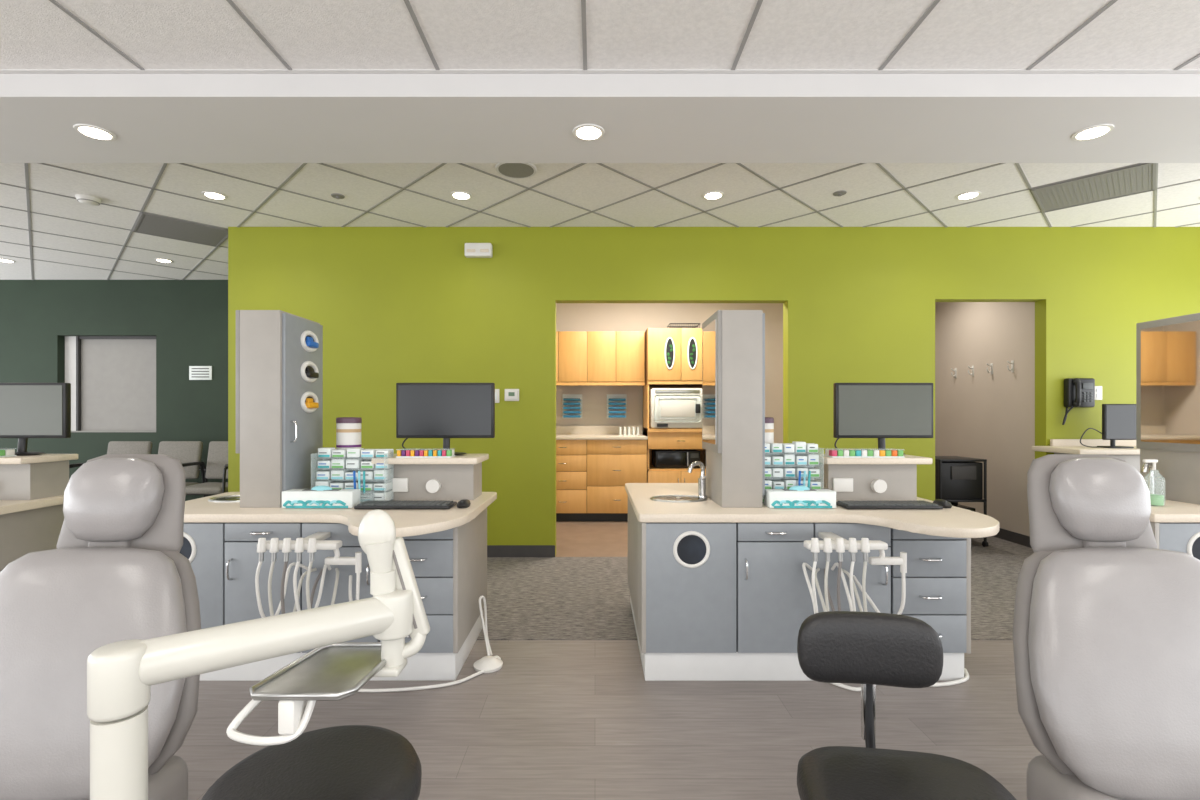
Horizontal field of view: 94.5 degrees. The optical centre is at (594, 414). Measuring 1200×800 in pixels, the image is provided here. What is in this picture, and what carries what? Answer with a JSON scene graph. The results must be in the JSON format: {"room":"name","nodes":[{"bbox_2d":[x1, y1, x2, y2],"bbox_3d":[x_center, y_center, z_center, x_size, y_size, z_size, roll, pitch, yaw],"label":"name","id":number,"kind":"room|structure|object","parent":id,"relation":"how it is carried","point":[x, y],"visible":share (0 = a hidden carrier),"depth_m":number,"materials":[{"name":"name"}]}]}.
{"room":"dental clinic","nodes":[
{"label":"dental clinic","id":0,"kind":"room"},
{"bbox_2d":[0,280,227,500],"bbox_3d":[-5.710,-0.190,6.475,5.580,2.740,0.150,0,0,0],"label":"wall","id":1,"kind":"structure","parent":0,"point":[188,319],"depth_m":6.40,"materials":[{"name":"green paint"}]},
{"bbox_2d":[65,336,155,431],"bbox_3d":[-5.630,-0.360,6.490,1.180,1.160,0.140,0,0,0],"label":"window","id":2,"kind":"structure","parent":1,"relation":"in","point":[112,379],"depth_m":6.52,"materials":[{"name":"white glass"}]},
{"bbox_2d":[189,366,211,379],"bbox_3d":[-4.543,-0.484,6.394,0.260,0.160,0.012,0,0,0],"label":"wall sign","id":3,"kind":"object","parent":1,"relation":"attached to","point":[195,372],"depth_m":6.39,"materials":[{"name":"white plastic"}]},
{"bbox_2d":[555,521,627,556],"bbox_3d":[0.700,1.228,5.750,3.800,0.103,2.300,0,0,0],"label":"floor","id":4,"kind":"structure","parent":0,"point":[573,538],"depth_m":5.25,"materials":[{"name":"brown plastic"}]},
{"bbox_2d":[556,426,647,520],"bbox_3d":[-0.253,0.653,6.385,1.655,1.047,0.670,0,0,0],"label":"base cabinet","id":5,"kind":"object","parent":4,"relation":"on","point":[594,464],"visible":0.64,"depth_m":6.08,"materials":[{"name":"brown wood"}]},
{"bbox_2d":[618,427,640,435],"bbox_3d":[0.395,0.187,6.400,0.250,0.094,0.200,0,0,0],"label":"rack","id":6,"kind":"object","parent":5,"relation":"on","point":[624,428],"visible":1,"depth_m":6.30,"materials":[{"name":"white plastic"}]},
{"bbox_2d":[643,328,705,482],"bbox_3d":[0.950,0.108,6.405,0.740,2.137,0.630,0,0,0],"label":"tall cabinet","id":7,"kind":"object","parent":4,"relation":"on","point":[673,356],"visible":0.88,"depth_m":6.12,"materials":[{"name":"brown wood"}]},
{"bbox_2d":[649,388,701,427],"bbox_3d":[0.907,-0.075,6.355,0.585,0.440,0.610,0,0,0],"label":"autoclave sterilizer","id":8,"kind":"object","parent":7,"relation":"in","point":[668,407],"visible":0.87,"depth_m":6.08,"materials":[{"name":"white metal"}]},
{"bbox_2d":[652,449,699,467],"bbox_3d":[0.930,0.497,6.405,0.500,0.195,0.430,0,0,0],"label":"microwave oven","id":9,"kind":"object","parent":7,"relation":"in","point":[661,458],"visible":0.92,"depth_m":6.22,"materials":[{"name":"black plastic"}]},
{"bbox_2d":[667,323,699,327],"bbox_3d":[1.020,-1.001,6.400,0.346,0.080,0.228,0,0,0],"label":"wall basket","id":10,"kind":"object","parent":7,"relation":"on","point":[670,326],"visible":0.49,"depth_m":6.29,"materials":[{"name":"metal"}]},
{"bbox_2d":[0,0,1199,68],"bbox_3d":[-1.450,-1.455,-0.590,14.100,0.050,5.820,0,0,0],"label":"ceiling","id":11,"kind":"structure","parent":0,"point":[34,34],"depth_m":2.09,"materials":[{"name":"tile"}]},
{"bbox_2d":[0,0,1199,73],"bbox_3d":[-1.450,-1.428,-0.590,14.100,0.006,5.820,0,0,0],"label":"grid","id":12,"kind":"object","parent":11,"relation":"attached to","point":[141,70],"visible":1,"depth_m":2.30,"materials":[{"name":"metal"}]},
{"bbox_2d":[0,163,1199,279],"bbox_3d":[-1.450,-1.585,4.940,14.100,0.050,4.020,0,0,0],"label":"ceiling","id":13,"kind":"structure","parent":0,"point":[590,186],"depth_m":4.00,"materials":[{"name":"tile"}]},
{"bbox_2d":[0,258,15,262],"bbox_3d":[-5.950,-1.556,5.600,0.152,0.008,0.152,0,0,0],"label":"recessed light","id":14,"kind":"object","parent":13,"relation":"in","point":[1,259],"visible":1,"depth_m":5.61,"materials":[{"name":"white plastic"}]},
{"bbox_2d":[75,194,101,205],"bbox_3d":[-3.640,-1.538,3.990,0.140,0.045,0.140,0,0,0],"label":"smoke detector","id":15,"kind":"object","parent":13,"relation":"attached to","point":[89,200],"visible":1,"depth_m":3.96,"materials":[{"name":"white plastic"}]},
{"bbox_2d":[154,258,172,262],"bbox_3d":[-4.350,-1.556,5.600,0.152,0.008,0.152,0,0,0],"label":"recessed light","id":16,"kind":"object","parent":13,"relation":"in","point":[156,259],"visible":1,"depth_m":5.58,"materials":[{"name":"white plastic"}]},
{"bbox_2d":[133,212,227,246],"bbox_3d":[-3.475,-1.552,4.685,0.606,0.011,0.606,0,0,-45],"label":"ceiling vent","id":17,"kind":"object","parent":13,"relation":"in","point":[149,224],"visible":0.92,"depth_m":4.66,"materials":[{"name":"grey metal"}]},
{"bbox_2d":[202,191,226,199],"bbox_3d":[-2.700,-1.556,3.940,0.152,0.008,0.152,0,0,0],"label":"recessed light","id":18,"kind":"object","parent":13,"relation":"in","point":[210,194],"visible":1,"depth_m":3.92,"materials":[{"name":"white plastic"}]},
{"bbox_2d":[331,193,344,198],"bbox_3d":[-1.830,-1.550,3.950,0.090,0.020,0.090,0,0,0],"label":"sprinkler","id":19,"kind":"object","parent":13,"relation":"attached to","point":[334,195],"visible":1,"depth_m":3.94,"materials":[{"name":"grey metal"}]},
{"bbox_2d":[450,191,471,199],"bbox_3d":[-0.950,-1.556,3.940,0.152,0.008,0.152,0,0,0],"label":"recessed light","id":20,"kind":"object","parent":13,"relation":"in","point":[460,195],"visible":1,"depth_m":3.92,"materials":[{"name":"white plastic"}]},
{"bbox_2d":[495,163,536,178],"bbox_3d":[-0.500,-1.555,3.520,0.260,0.010,0.260,0,0,0],"label":"ceiling speaker","id":21,"kind":"object","parent":13,"relation":"attached to","point":[510,170],"visible":0.86,"depth_m":3.52,"materials":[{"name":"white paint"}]},
{"bbox_2d":[0,163,1199,279],"bbox_3d":[-1.450,-1.558,4.665,14.111,0.006,3.481,0,0,0],"label":"grid","id":22,"kind":"object","parent":13,"relation":"attached to","point":[296,171],"visible":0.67,"depth_m":4.00,"materials":[{"name":"metal"}]},
{"bbox_2d":[703,191,723,199],"bbox_3d":[0.840,-1.556,3.940,0.152,0.008,0.152,0,0,0],"label":"recessed light","id":23,"kind":"object","parent":13,"relation":"in","point":[712,195],"visible":1,"depth_m":3.92,"materials":[{"name":"white plastic"}]},
{"bbox_2d":[833,190,846,195],"bbox_3d":[1.720,-1.550,3.900,0.090,0.020,0.090,0,0,0],"label":"sprinkler","id":24,"kind":"object","parent":13,"relation":"attached to","point":[842,192],"visible":1,"depth_m":3.89,"materials":[{"name":"grey metal"}]},
{"bbox_2d":[956,191,980,199],"bbox_3d":[2.650,-1.556,3.940,0.152,0.008,0.152,0,0,0],"label":"recessed light","id":25,"kind":"object","parent":13,"relation":"in","point":[971,194],"visible":1,"depth_m":3.92,"materials":[{"name":"white plastic"}]},
{"bbox_2d":[1031,163,1155,212],"bbox_3d":[3.430,-1.552,3.820,0.606,0.011,0.606,0,0,-45],"label":"ceiling vent","id":26,"kind":"object","parent":13,"relation":"in","point":[1141,178],"visible":0.98,"depth_m":3.80,"materials":[{"name":"white metal"}]},
{"bbox_2d":[0,74,1199,162],"bbox_3d":[-1.450,-1.470,2.625,14.100,0.280,0.610,0,0,0],"label":"soffit","id":27,"kind":"structure","parent":0,"point":[153,118],"depth_m":2.47,"materials":[{"name":"white paint"}]},
{"bbox_2d":[73,124,116,140],"bbox_3d":[-2.350,-1.326,2.610,0.152,0.008,0.152,0,0,0],"label":"recessed light","id":28,"kind":"object","parent":27,"relation":"attached to","point":[91,131],"visible":1,"depth_m":2.60,"materials":[{"name":"white plastic"}]},
{"bbox_2d":[573,124,604,140],"bbox_3d":[-0.030,-1.326,2.610,0.152,0.008,0.152,0,0,0],"label":"recessed light","id":29,"kind":"object","parent":27,"relation":"attached to","point":[585,132],"visible":1,"depth_m":2.60,"materials":[{"name":"white plastic"}]},
{"bbox_2d":[1071,124,1114,140],"bbox_3d":[2.340,-1.326,2.610,0.152,0.008,0.152,0,0,0],"label":"recessed light","id":30,"kind":"object","parent":27,"relation":"attached to","point":[1095,131],"visible":1,"depth_m":2.60,"materials":[{"name":"white plastic"}]},
{"bbox_2d":[174,640,1041,799],"bbox_3d":[-1.450,1.230,-0.295,14.100,0.100,6.410,0,0,0],"label":"floor","id":31,"kind":"structure","parent":0,"point":[559,719],"depth_m":2.11,"materials":[{"name":"plastic"}]},
{"bbox_2d":[0,454,77,571],"bbox_3d":[-3.570,0.344,2.632,1.520,1.672,1.015,0,0,0],"label":"workstation","id":32,"kind":"object","parent":31,"relation":"on","point":[32,487],"visible":0.38,"depth_m":2.83,"materials":[{"name":"beige laminate"}]},
{"bbox_2d":[0,449,16,456],"bbox_3d":[-3.160,0.192,2.810,0.360,0.041,0.100,0,0,0],"label":"box","id":33,"kind":"object","parent":32,"relation":"in","point":[3,452],"visible":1,"depth_m":2.82,"materials":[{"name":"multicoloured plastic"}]},
{"bbox_2d":[0,383,70,454],"bbox_3d":[-3.045,0.021,2.940,0.516,0.382,0.160,0,0,0],"label":"desktop monitor","id":34,"kind":"object","parent":32,"relation":"on","point":[27,410],"visible":0.84,"depth_m":2.92,"materials":[{"name":"black plastic"}]},
{"bbox_2d":[0,454,200,799],"bbox_3d":[-1.280,0.645,0.671,0.602,1.070,1.783,0,0,0],"label":"dental chair","id":35,"kind":"object","parent":31,"relation":"on","point":[117,571],"visible":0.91,"depth_m":1.33,"materials":[{"name":"grey leather"}]},
{"bbox_2d":[87,509,429,799],"bbox_3d":[-0.606,0.683,0.936,0.297,0.993,0.611,0,0,30],"label":"dental delivery arm","id":36,"kind":"object","parent":31,"relation":"on","point":[121,675],"visible":1,"depth_m":0.95},
{"bbox_2d":[202,725,421,799],"bbox_3d":[-0.529,0.925,1.074,0.524,0.507,0.526,0,0,0],"label":"stool","id":37,"kind":"object","parent":31,"relation":"on","point":[345,762],"depth_m":1.06,"materials":[{"name":"black leather"}]},
{"bbox_2d":[179,310,496,680],"bbox_3d":[-1.310,0.344,2.632,1.520,1.672,1.015,0,0,0],"label":"workstation","id":38,"kind":"object","parent":31,"relation":"on","point":[279,354],"visible":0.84,"depth_m":2.52,"materials":[{"name":"beige laminate"}]},
{"bbox_2d":[255,532,361,617],"bbox_3d":[-1.147,0.715,2.314,0.407,0.452,0.252,0,0,0],"label":"dental instrument holder","id":39,"kind":"object","parent":38,"relation":"attached to","point":[314,542],"visible":0.8,"depth_m":2.21,"materials":[{"name":"white plastic"}]},
{"bbox_2d":[282,486,359,507],"bbox_3d":[-1.290,0.383,2.616,0.330,0.099,0.097,0,0,0],"label":"glove box","id":40,"kind":"object","parent":38,"relation":"on","point":[318,496],"visible":1,"depth_m":2.58,"materials":[{"name":"white cardboard"}]},
{"bbox_2d":[315,448,393,501],"bbox_3d":[-1.205,0.298,2.756,0.360,0.267,0.138,0,0,0],"label":"organizer","id":41,"kind":"object","parent":38,"relation":"on","point":[351,468],"visible":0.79,"depth_m":2.75,"materials":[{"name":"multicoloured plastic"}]},
{"bbox_2d":[354,500,456,508],"bbox_3d":[-0.885,0.421,2.610,0.440,0.021,0.140,0,0,0],"label":"keyboard","id":42,"kind":"object","parent":38,"relation":"on","point":[370,504],"visible":1,"depth_m":2.55,"materials":[{"name":"black plastic"}]},
{"bbox_2d":[396,449,454,457],"bbox_3d":[-0.855,0.192,2.810,0.270,0.041,0.100,0,0,0],"label":"box","id":43,"kind":"object","parent":38,"relation":"in","point":[404,453],"visible":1,"depth_m":2.77,"materials":[{"name":"multicoloured plastic"}]},
{"bbox_2d":[396,383,494,454],"bbox_3d":[-0.790,0.021,2.940,0.516,0.382,0.160,0,0,0],"label":"desktop monitor","id":44,"kind":"object","parent":38,"relation":"on","point":[446,411],"visible":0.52,"depth_m":2.92,"materials":[{"name":"black plastic"}]},
{"bbox_2d":[457,499,470,507],"bbox_3d":[-0.620,0.417,2.620,0.060,0.032,0.100,0,0,0],"label":"computer mouse","id":45,"kind":"object","parent":38,"relation":"on","point":[464,503],"visible":1,"depth_m":2.59,"materials":[{"name":"black plastic"}]},
{"bbox_3d":[-1.290,0.333,2.909,0.148,0.200,0.140,0,0,0],"label":"storage box","id":46,"kind":"object","parent":38,"relation":"in","visible":0},
{"bbox_2d":[336,417,361,448],"bbox_3d":[-1.290,0.121,2.910,0.124,0.221,0.124,0,0,0],"label":"wipes canister","id":47,"kind":"object","parent":46,"relation":"on","point":[348,429],"visible":0.81,"depth_m":2.86,"materials":[{"name":"white plastic"}]},
{"bbox_2d":[358,595,502,691],"bbox_3d":[-0.848,1.024,2.457,0.887,0.309,0.253,0,0,-23],"label":"foot pedal","id":48,"kind":"object","parent":31,"relation":"on","point":[489,663],"visible":0.92,"depth_m":2.56,"materials":[{"name":"white plastic"}]},
{"bbox_2d":[625,310,998,680],"bbox_3d":[0.951,0.344,2.838,1.518,1.671,1.424,0,0,0],"label":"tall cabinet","id":49,"kind":"object","parent":31,"relation":"on","point":[719,590],"visible":0.91,"depth_m":2.44,"materials":[{"name":"taupe laminate"},{"name":"blue-grey laminate"},{"name":"chrome metal"}]},
{"bbox_2d":[687,461,706,498],"bbox_3d":[0.544,0.335,2.853,0.088,0.197,0.144,0,0,38],"label":"sink faucet","id":50,"kind":"object","parent":49,"relation":"in","point":[702,480],"visible":0.91,"depth_m":2.85,"materials":[{"name":"silver metal"}]},
{"bbox_2d":[762,442,820,501],"bbox_3d":[0.965,0.283,2.756,0.300,0.298,0.138,0,0,0],"label":"organizer","id":51,"kind":"object","parent":49,"relation":"on","point":[787,465],"visible":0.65,"depth_m":2.75,"materials":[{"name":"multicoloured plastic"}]},
{"bbox_2d":[764,486,835,507],"bbox_3d":[0.965,0.383,2.616,0.310,0.099,0.097,0,0,0],"label":"glove box","id":52,"kind":"object","parent":49,"relation":"on","point":[795,496],"visible":1,"depth_m":2.58,"materials":[{"name":"white cardboard"}]},
{"bbox_2d":[802,532,906,614],"bbox_3d":[1.054,0.715,2.314,0.407,0.452,0.252,0,0,0],"label":"dental instrument holder","id":53,"kind":"object","parent":49,"relation":"attached to","point":[831,541],"visible":0.85,"depth_m":2.21,"materials":[{"name":"white plastic"},{"name":"cream enamel"},{"name":"brushed steel"}]},
{"bbox_2d":[824,449,904,457],"bbox_3d":[1.360,0.192,2.810,0.360,0.041,0.100,0,0,0],"label":"box","id":54,"kind":"object","parent":49,"relation":"in","point":[834,453],"visible":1,"depth_m":2.77,"materials":[{"name":"multicoloured plastic"}]},
{"bbox_2d":[833,383,932,454],"bbox_3d":[1.525,0.021,2.940,0.516,0.382,0.160,0,0,0],"label":"desktop monitor","id":55,"kind":"object","parent":49,"relation":"on","point":[881,411],"visible":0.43,"depth_m":2.92,"materials":[{"name":"black plastic"}]},
{"bbox_2d":[836,500,942,508],"bbox_3d":[1.375,0.421,2.610,0.440,0.021,0.140,0,0,0],"label":"keyboard","id":56,"kind":"object","parent":49,"relation":"on","point":[848,504],"visible":0.98,"depth_m":2.55,"materials":[{"name":"black plastic"}]},
{"bbox_2d":[933,499,951,507],"bbox_3d":[1.640,0.417,2.620,0.060,0.032,0.100,0,0,0],"label":"computer mouse","id":57,"kind":"object","parent":49,"relation":"on","point":[944,503],"visible":0.89,"depth_m":2.59,"materials":[{"name":"black plastic"}]},
{"bbox_3d":[0.885,0.333,2.909,0.138,0.200,0.140,0,0,0],"label":"storage box","id":58,"kind":"object","parent":49,"relation":"in","visible":0},
{"bbox_2d":[765,417,773,442],"bbox_3d":[0.885,0.121,2.910,0.104,0.221,0.104,0,0,0],"label":"wipes canister","id":59,"kind":"object","parent":58,"relation":"on","point":[769,421],"visible":0.31,"depth_m":2.86,"materials":[{"name":"white plastic"}]},
{"bbox_2d":[831,668,968,690],"bbox_3d":[1.373,1.172,2.462,0.699,0.016,0.177,0,0,-14],"label":"hose","id":60,"kind":"object","parent":31,"relation":"on","point":[966,673],"visible":0.48,"depth_m":2.41,"materials":[{"name":"white plastic"}]},
{"bbox_2d":[797,611,1016,799],"bbox_3d":[0.574,0.806,0.995,0.533,0.746,0.532,0,0,8],"label":"stool","id":61,"kind":"object","parent":31,"relation":"on","point":[867,649],"visible":1,"depth_m":1.16,"materials":[{"name":"black leather"}]},
{"bbox_2d":[1013,454,1199,799],"bbox_3d":[1.343,0.645,0.671,0.602,1.070,1.783,0,0,0],"label":"dental chair","id":62,"kind":"object","parent":31,"relation":"on","point":[1106,623],"visible":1,"depth_m":1.32,"materials":[{"name":"grey leather"}]},
{"bbox_2d":[1136,313,1199,559],"bbox_3d":[3.210,0.344,2.632,1.520,1.672,1.015,0,0,0],"label":"tall cabinet","id":63,"kind":"object","parent":31,"relation":"on","point":[1167,349],"visible":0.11,"depth_m":2.78,"materials":[{"name":"beige laminate"}]},
{"bbox_2d":[1141,463,1163,493],"bbox_3d":[2.859,0.335,2.853,0.088,0.197,0.144,0,0,38],"label":"sink faucet","id":64,"kind":"object","parent":63,"relation":"in","point":[1152,478],"visible":0.51,"depth_m":2.85,"materials":[{"name":"silver metal"}]},
{"bbox_2d":[1142,459,1163,505],"bbox_3d":[2.679,0.323,2.660,0.078,0.220,0.078,0,0,-45],"label":"soap dispenser","id":65,"kind":"object","parent":63,"relation":"on","point":[1156,499],"visible":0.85,"depth_m":2.64,"materials":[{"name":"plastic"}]},
{"bbox_2d":[556,303,782,442],"bbox_3d":[0.700,-0.190,6.790,3.800,2.740,0.100,0,0,0],"label":"wall","id":66,"kind":"structure","parent":0,"point":[569,316],"depth_m":6.74,"materials":[{"name":"beige paint"}]},
{"bbox_2d":[562,394,581,417],"bbox_3d":[-0.274,-0.105,6.625,0.240,0.290,0.210,0,0,0],"label":"rack","id":67,"kind":"object","parent":66,"relation":"attached to","point":[571,403],"visible":1,"depth_m":6.70,"materials":[{"name":"blue plastic"}]},
{"bbox_2d":[556,331,644,385],"bbox_3d":[-0.255,-0.650,6.541,1.650,0.620,0.378,0,0,0],"label":"upper cabinet","id":68,"kind":"object","parent":66,"relation":"attached to","point":[583,358],"visible":0.72,"depth_m":6.35,"materials":[{"name":"brown wood"}]},
{"bbox_2d":[607,394,626,417],"bbox_3d":[0.262,-0.105,6.625,0.240,0.290,0.210,0,0,0],"label":"rack","id":69,"kind":"object","parent":66,"relation":"attached to","point":[616,403],"visible":1,"depth_m":6.70,"materials":[{"name":"blue plastic"}]},
{"bbox_2d":[228,227,1199,555],"bbox_3d":[1.280,-0.190,4.660,8.640,2.740,0.120,0,0,0],"label":"wall","id":70,"kind":"structure","parent":0,"point":[393,305],"depth_m":4.60,"materials":[{"name":"paint"}]},
{"bbox_2d":[465,243,492,257],"bbox_3d":[-0.957,-1.353,4.561,0.220,0.110,0.078,0,0,0],"label":"exit light","id":71,"kind":"object","parent":70,"relation":"attached to","point":[472,250],"visible":1,"depth_m":4.53,"materials":[{"name":"white plastic"}]},
{"bbox_2d":[495,389,498,402],"bbox_3d":[-0.829,-0.158,4.591,0.075,0.115,0.017,0,0,0],"label":"light switch","id":72,"kind":"object","parent":70,"relation":"attached to","point":[496,390],"visible":0.45,"depth_m":4.59,"materials":[{"name":"white plastic"}]},
{"bbox_2d":[505,389,518,400],"bbox_3d":[-0.688,-0.166,4.587,0.120,0.100,0.026,0,0,0],"label":"thermostat","id":73,"kind":"object","parent":70,"relation":"attached to","point":[510,394],"visible":1,"depth_m":4.58,"materials":[{"name":"white plastic"}]},
{"bbox_2d":[487,545,554,556],"bbox_3d":[1.280,1.128,4.594,8.640,0.096,0.012,0,0,0],"label":"baseboard","id":74,"kind":"structure","parent":70,"relation":"attached to","point":[492,550],"depth_m":4.59,"materials":[{"name":"rubber"}]},
{"bbox_2d":[1062,378,1094,424],"bbox_3d":[3.968,-0.110,4.543,0.257,0.384,0.115,0,0,0],"label":"wall phone","id":75,"kind":"object","parent":70,"relation":"attached to","point":[1078,392],"visible":1,"depth_m":4.54,"materials":[{"name":"black plastic"}]},
{"bbox_2d":[1095,386,1101,399],"bbox_3d":[4.161,-0.182,4.592,0.070,0.115,0.016,0,0,0],"label":"wall outlet","id":76,"kind":"object","parent":70,"relation":"attached to","point":[1098,389],"visible":0.66,"depth_m":4.59,"materials":[{"name":"white plastic"}]},
{"bbox_2d":[477,536,1033,639],"bbox_3d":[-1.450,1.228,4.905,14.100,0.104,3.990,0,0,0],"label":"floor","id":77,"kind":"structure","parent":0,"point":[529,598],"depth_m":3.60,"materials":[{"name":"beige carpet"}]},
{"bbox_2d":[69,441,151,468],"bbox_3d":[-4.937,0.722,5.670,0.550,0.886,0.545,0,0,0],"label":"chair","id":78,"kind":"object","parent":77,"relation":"on","point":[114,447],"visible":0.06,"depth_m":5.86,"materials":[{"name":"grey fabric"}]},
{"bbox_2d":[158,441,205,496],"bbox_3d":[-4.398,0.722,5.670,0.550,0.886,0.545,0,0,0],"label":"chair","id":79,"kind":"object","parent":77,"relation":"on","point":[185,451],"visible":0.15,"depth_m":5.86,"materials":[{"name":"grey fabric"}]},
{"bbox_2d":[182,441,227,496],"bbox_3d":[-3.869,0.722,5.670,0.550,0.886,0.545,0,0,0],"label":"chair","id":80,"kind":"object","parent":77,"relation":"on","point":[217,460],"visible":0.4,"depth_m":5.82,"materials":[{"name":"grey fabric"}]},
{"bbox_2d":[935,456,987,546],"bbox_3d":[3.280,0.786,5.150,0.424,0.780,0.449,0,0,0],"label":"rolling cart","id":81,"kind":"object","parent":77,"relation":"on","point":[957,478],"visible":0.55,"depth_m":4.96,"materials":[{"name":"black plastic"}]},
{"bbox_2d":[1032,439,1139,472],"bbox_3d":[4.550,0.688,4.353,1.900,0.976,0.465,0,0,0],"label":"desk","id":82,"kind":"object","parent":77,"relation":"on","point":[1057,446],"visible":0.07,"depth_m":4.35,"materials":[{"name":"beige laminate"}]},
{"bbox_2d":[1080,404,1135,447],"bbox_3d":[4.023,0.084,4.300,0.534,0.340,0.120,0,0,0],"label":"monitor","id":83,"kind":"object","parent":82,"relation":"on","point":[1118,420],"visible":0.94,"depth_m":4.30,"materials":[{"name":"black plastic"}]},
{"bbox_2d":[935,302,1034,535],"bbox_3d":[3.920,-0.190,5.810,0.100,2.740,2.180,0,0,0],"label":"wall","id":84,"kind":"structure","parent":0,"point":[983,415],"depth_m":5.40,"materials":[{"name":"beige paint"}]},
{"bbox_2d":[951,368,956,377],"bbox_3d":[3.843,-0.450,5.950,0.054,0.110,0.028,0,0,0],"label":"coat hook","id":85,"kind":"object","parent":84,"relation":"attached to","point":[955,370],"visible":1,"depth_m":5.95,"materials":[{"name":"silver metal"}]},
{"bbox_2d":[968,366,973,375],"bbox_3d":[3.843,-0.450,5.680,0.054,0.110,0.028,0,0,0],"label":"coat hook","id":86,"kind":"object","parent":84,"relation":"attached to","point":[972,368],"visible":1,"depth_m":5.67,"materials":[{"name":"silver metal"}]},
{"bbox_2d":[987,363,992,374],"bbox_3d":[3.843,-0.450,5.410,0.054,0.110,0.028,0,0,0],"label":"coat hook","id":87,"kind":"object","parent":84,"relation":"attached to","point":[991,364],"visible":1,"depth_m":5.41,"materials":[{"name":"silver metal"}]},
{"bbox_2d":[1007,360,1013,371],"bbox_3d":[3.843,-0.450,5.140,0.054,0.110,0.028,0,0,0],"label":"coat hook","id":88,"kind":"object","parent":84,"relation":"attached to","point":[1012,361],"visible":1,"depth_m":5.14,"materials":[{"name":"silver metal"}]},
{"bbox_2d":[994,528,1031,547],"bbox_3d":[3.864,1.128,5.770,0.012,0.096,2.100,0,0,0],"label":"baseboard","id":89,"kind":"structure","parent":84,"relation":"attached to","point":[1014,537],"depth_m":5.10,"materials":[{"name":"rubber"}]}
]}

